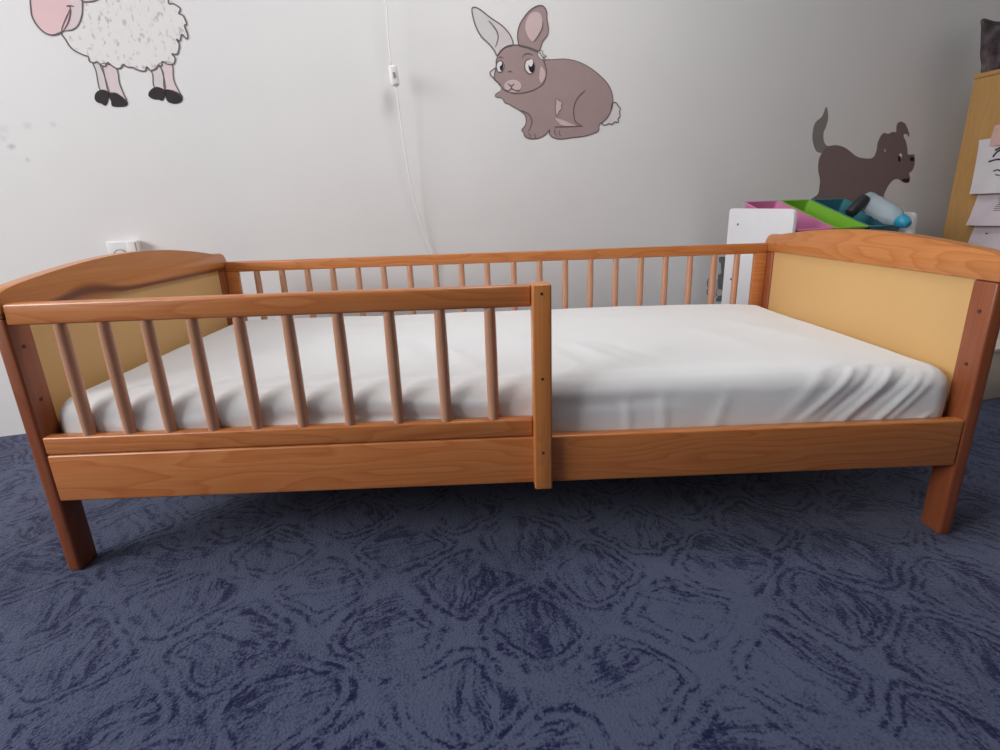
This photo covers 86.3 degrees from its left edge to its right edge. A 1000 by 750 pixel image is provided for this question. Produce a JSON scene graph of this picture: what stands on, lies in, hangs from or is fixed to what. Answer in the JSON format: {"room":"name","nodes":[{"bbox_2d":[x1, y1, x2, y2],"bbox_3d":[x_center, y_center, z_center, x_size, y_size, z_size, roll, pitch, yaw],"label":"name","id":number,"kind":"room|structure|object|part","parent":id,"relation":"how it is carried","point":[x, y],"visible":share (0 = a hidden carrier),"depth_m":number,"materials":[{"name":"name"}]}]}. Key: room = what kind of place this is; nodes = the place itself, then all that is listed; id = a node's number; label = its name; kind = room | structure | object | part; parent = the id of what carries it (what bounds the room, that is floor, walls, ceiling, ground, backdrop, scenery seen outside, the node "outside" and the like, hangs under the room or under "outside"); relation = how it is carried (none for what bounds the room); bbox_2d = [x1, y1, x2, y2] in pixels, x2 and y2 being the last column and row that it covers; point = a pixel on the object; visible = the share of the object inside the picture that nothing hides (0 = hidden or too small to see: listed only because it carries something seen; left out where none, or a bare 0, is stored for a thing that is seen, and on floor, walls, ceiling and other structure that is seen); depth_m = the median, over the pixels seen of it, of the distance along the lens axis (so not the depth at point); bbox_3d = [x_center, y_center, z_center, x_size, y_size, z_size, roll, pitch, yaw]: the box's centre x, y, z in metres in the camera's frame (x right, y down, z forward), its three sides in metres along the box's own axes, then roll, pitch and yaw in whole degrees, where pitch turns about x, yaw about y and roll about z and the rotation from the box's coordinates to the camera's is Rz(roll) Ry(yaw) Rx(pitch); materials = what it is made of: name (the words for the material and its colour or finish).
{"room":"child's bedroom","nodes":[
{"label":"child's bedroom","id":0,"kind":"room"},
{"bbox_2d":[0,397,999,749],"bbox_3d":[0.285,0.542,0.405,6.400,0.050,3.800,-7,18,-16],"label":"floor","id":1,"kind":"structure","parent":0,"point":[797,610],"depth_m":0.85,"materials":[{"name":"blue carpet"}]},
{"bbox_2d":[0,229,999,569],"bbox_3d":[0.009,-0.042,1.298,1.682,0.562,0.801,-2,17,-1],"label":"bed","id":2,"kind":"object","parent":1,"relation":"on","point":[67,330],"visible":0.88,"depth_m":0.96,"materials":[{"name":"brown wood"}]},
{"bbox_3d":[-0.809,0.132,0.958,0.025,0.482,0.048,-2,17,-1],"label":"leg","id":3,"kind":"part","parent":2,"relation":"part of","materials":[{"name":"brown wood"}]},
{"bbox_3d":[-0.827,-0.243,1.226,0.027,0.080,0.784,-2,17,-1],"label":"headboard","id":4,"kind":"part","parent":2,"relation":"part of","materials":[{"name":"brown wood"}]},
{"bbox_3d":[-0.820,-0.055,1.283,0.013,0.321,0.695,-2,17,-1],"label":"panel","id":5,"kind":"part","parent":2,"relation":"part of","materials":[{"name":"yellow wood"}]},
{"bbox_3d":[-0.826,-0.081,1.657,0.025,0.482,0.048,-2,17,-1],"label":"leg","id":6,"kind":"part","parent":2,"relation":"part of","materials":[{"name":"brown wood"}]},
{"bbox_3d":[-0.373,-0.006,0.913,0.856,0.267,0.022,-2,17,-1],"label":"guard rail","id":7,"kind":"part","parent":2,"relation":"part of","materials":[{"name":"brown wood"}]},
{"bbox_3d":[-0.003,-0.241,1.643,1.631,0.267,0.018,-2,17,-1],"label":"guard rail","id":8,"kind":"part","parent":2,"relation":"part of","materials":[{"name":"brown wood"}]},
{"bbox_2d":[60,304,947,432],"bbox_3d":[0.008,-0.025,1.310,1.633,0.161,0.745,-2,17,-1],"label":"mattress","id":9,"kind":"object","parent":2,"relation":"in","point":[661,366],"visible":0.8,"depth_m":0.97,"materials":[{"name":"white fabric"}]},
{"bbox_3d":[0.072,0.024,0.924,0.031,0.366,0.044,-2,17,-1],"label":"guard post","id":10,"kind":"part","parent":2,"relation":"part of","materials":[{"name":"brown wood"}]},
{"bbox_3d":[0.829,-0.143,1.677,0.025,0.482,0.048,-2,17,-1],"label":"leg","id":11,"kind":"part","parent":2,"relation":"part of","materials":[{"name":"brown wood"}]},
{"bbox_3d":[0.834,-0.118,1.302,0.013,0.321,0.695,-2,17,-1],"label":"panel","id":12,"kind":"part","parent":2,"relation":"part of","materials":[{"name":"yellow wood"}]},
{"bbox_3d":[0.828,-0.302,1.246,0.027,0.073,0.784,-2,17,-1],"label":"footboard","id":13,"kind":"part","parent":2,"relation":"part of","materials":[{"name":"brown wood"}]},
{"bbox_3d":[0.845,0.070,0.977,0.025,0.482,0.048,-2,17,-1],"label":"leg","id":14,"kind":"part","parent":2,"relation":"part of","materials":[{"name":"brown wood"}]},
{"bbox_2d":[721,208,916,304],"bbox_3d":[1.226,-0.352,2.106,0.571,0.604,0.320,-7,18,-16],"label":"rack","id":15,"kind":"object","parent":1,"relation":"on","point":[745,225],"visible":0.25,"depth_m":2.01,"materials":[{"name":"white laminate"}]},
{"bbox_3d":[0.961,-0.320,2.029,0.014,0.604,0.320,-7,18,-16],"label":"panel","id":16,"kind":"part","parent":15,"relation":"part of","materials":[{"name":"white laminate"}]},
{"bbox_2d":[744,200,833,231],"bbox_3d":[1.052,-0.542,1.985,0.167,0.208,0.302,-7,18,-16],"label":"bin","id":17,"kind":"object","parent":15,"relation":"on","point":[804,222],"visible":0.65,"depth_m":1.99,"materials":[{"name":"plastic"}]},
{"bbox_2d":[780,199,867,228],"bbox_3d":[1.207,-0.561,2.030,0.152,0.208,0.302,-7,18,-16],"label":"bin","id":18,"kind":"object","parent":15,"relation":"on","point":[837,220],"visible":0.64,"depth_m":2.05,"materials":[{"name":"plastic"}]},
{"bbox_2d":[812,198,899,231],"bbox_3d":[1.367,-0.581,2.076,0.177,0.208,0.302,-7,18,-16],"label":"bin","id":19,"kind":"object","parent":15,"relation":"on","point":[840,205],"visible":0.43,"depth_m":2.11,"materials":[{"name":"plastic"}]},
{"bbox_2d":[845,194,869,216],"bbox_3d":[1.335,-0.632,1.992,0.083,0.081,0.042,-5,17,-9],"label":"tube","id":20,"kind":"object","parent":19,"relation":"on","point":[862,200],"visible":0.99,"depth_m":1.98,"materials":[{"name":"plastic"}]},
{"bbox_2d":[861,192,911,227],"bbox_3d":[1.415,-0.608,1.960,0.076,0.129,0.202,-7,18,-16],"label":"plastic bottle","id":21,"kind":"object","parent":19,"relation":"on","point":[882,210],"visible":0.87,"depth_m":1.94,"materials":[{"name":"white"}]},
{"bbox_3d":[1.492,-0.371,2.186,0.014,0.576,0.320,-7,18,-16],"label":"panel","id":22,"kind":"part","parent":15,"relation":"part of","materials":[{"name":"white plastic"}]},
{"bbox_2d":[942,69,999,242],"bbox_3d":[2.382,-0.680,2.187,0.576,1.108,0.650,-7,18,-16],"label":"base cabinet","id":23,"kind":"object","parent":1,"relation":"on","point":[983,114],"visible":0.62,"depth_m":2.29,"materials":[{"name":"brown wood"}]},
{"bbox_2d":[966,193,999,225],"bbox_3d":[2.051,-0.689,2.198,0.052,0.140,0.202,-7,18,-16],"label":"paper sheet","id":24,"kind":"object","parent":23,"relation":"attached to","point":[986,209],"visible":0.93,"depth_m":2.24,"materials":[{"name":"white paper"}]},
{"bbox_2d":[968,225,999,249],"bbox_3d":[2.063,-0.576,2.217,0.045,0.112,0.208,-7,18,-16],"label":"paper sheet","id":25,"kind":"object","parent":23,"relation":"attached to","point":[986,236],"visible":0.71,"depth_m":2.26,"materials":[{"name":"white paper"}]},
{"bbox_2d":[969,139,999,193],"bbox_3d":[2.042,-0.854,2.171,0.045,0.217,0.237,-7,18,-16],"label":"paper sheet","id":26,"kind":"object","parent":23,"relation":"attached to","point":[986,177],"visible":1,"depth_m":2.23,"materials":[{"name":"white paper"}]},
{"bbox_2d":[980,18,999,72],"bbox_3d":[2.123,-1.353,2.156,0.200,0.212,0.260,-7,18,-16],"label":"cloth bag","id":27,"kind":"object","parent":23,"relation":"on","point":[990,30],"visible":0.9,"depth_m":2.19,"materials":[{"name":"black fabric"}]},
{"bbox_2d":[989,125,999,145],"bbox_3d":[2.057,-0.967,2.131,0.012,0.080,0.165,-7,18,-16],"label":"paper sheet","id":28,"kind":"object","parent":23,"relation":"attached to","point":[995,138],"visible":1,"depth_m":2.19,"materials":[{"name":"pink paper"}]},
{"bbox_2d":[982,330,999,400],"bbox_3d":[1.741,-0.088,1.923,0.750,0.172,0.409,-7,18,-16],"label":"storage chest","id":29,"kind":"object","parent":1,"relation":"on","point":[992,389],"visible":0.02,"depth_m":1.68,"materials":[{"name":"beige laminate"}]},
{"bbox_3d":[1.738,-0.162,1.900,0.750,0.016,0.409,-7,18,-16],"label":"lid","id":30,"kind":"part","parent":29,"relation":"part of","materials":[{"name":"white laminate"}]},
{"bbox_2d":[0,0,999,436],"bbox_3d":[-0.303,-1.104,1.749,6.400,2.350,0.101,-7,18,-16],"label":"wall","id":31,"kind":"structure","parent":0,"point":[284,140],"depth_m":1.83,"materials":[{"name":"grey paint"}]},
{"bbox_2d":[29,0,187,106],"bbox_3d":[-1.074,-0.943,1.491,0.375,0.353,0.002,-7,18,-16],"label":"sheep","id":32,"kind":"object","parent":31,"relation":"attached to","point":[140,35],"visible":1,"depth_m":1.50},
{"bbox_3d":[-1.125,-0.840,1.506,0.025,0.079,0.001,-7,18,-16],"label":"leg","id":33,"kind":"part","parent":32,"relation":"part of","materials":[{"name":"paint"}]},
{"bbox_3d":[-1.098,-0.832,1.517,0.046,0.094,0.001,-7,18,-16],"label":"leg","id":34,"kind":"part","parent":32,"relation":"part of","materials":[{"name":"paint"}]},
{"bbox_3d":[-0.989,-0.861,1.544,0.031,0.065,0.001,-7,18,-16],"label":"leg","id":35,"kind":"part","parent":32,"relation":"part of","materials":[{"name":"paint"}]},
{"bbox_3d":[-0.959,-0.859,1.554,0.046,0.093,0.001,-7,18,-16],"label":"leg","id":36,"kind":"part","parent":32,"relation":"part of","materials":[{"name":"paint"}]},
{"bbox_2d":[106,240,141,253],"bbox_3d":[-1.141,-0.368,1.623,0.090,0.078,0.031,-7,18,-16],"label":"wall socket","id":37,"kind":"object","parent":31,"relation":"attached to","point":[129,245],"visible":0.44,"depth_m":1.61,"materials":[{"name":"white plastic"}]},
{"bbox_3d":[-1.159,-0.368,1.627,0.057,0.076,0.012,-7,18,-16],"label":"plate","id":38,"kind":"part","parent":37,"relation":"part of","materials":[{"name":"white plastic"}]},
{"bbox_2d":[113,249,125,253],"bbox_3d":[-1.153,-0.363,1.623,0.040,0.040,0.005,-7,18,-16],"label":"socket","id":39,"kind":"object","parent":37,"relation":"attached to","point":[114,250],"depth_m":1.62,"materials":[{"name":"white plastic"}]},
{"bbox_2d":[385,0,433,253],"bbox_3d":[-0.256,-0.742,1.792,0.216,1.571,0.032,-12,20,-31],"label":"lamp cord","id":40,"kind":"object","parent":31,"relation":"attached to","point":[393,73],"visible":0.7,"depth_m":1.68,"materials":[{"name":"white plastic"}]},
{"bbox_2d":[388,65,399,85],"bbox_3d":[-0.334,-0.941,1.678,0.031,0.061,0.018,-7,18,-16],"label":"switch","id":41,"kind":"object","parent":40,"relation":"attached to","point":[393,72],"depth_m":1.67,"materials":[{"name":"white plastic"}]},
{"bbox_2d":[471,5,620,139],"bbox_3d":[0.177,-1.049,1.865,0.556,0.418,0.002,-7,18,-16],"label":"rabbit","id":42,"kind":"object","parent":31,"relation":"attached to","point":[562,98],"visible":1,"depth_m":1.87},
{"bbox_2d":[706,257,724,301],"bbox_3d":[1.002,-0.420,2.318,0.242,0.235,0.001,-7,18,-16],"label":"animal","id":43,"kind":"object","parent":31,"relation":"attached to","point":[718,284],"visible":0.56,"depth_m":2.30},
{"bbox_2d":[811,107,914,201],"bbox_3d":[1.609,-0.944,2.360,0.611,0.430,0.002,-7,18,-16],"label":"dog","id":44,"kind":"object","parent":31,"relation":"attached to","point":[842,174],"visible":0.9,"depth_m":2.37}
]}

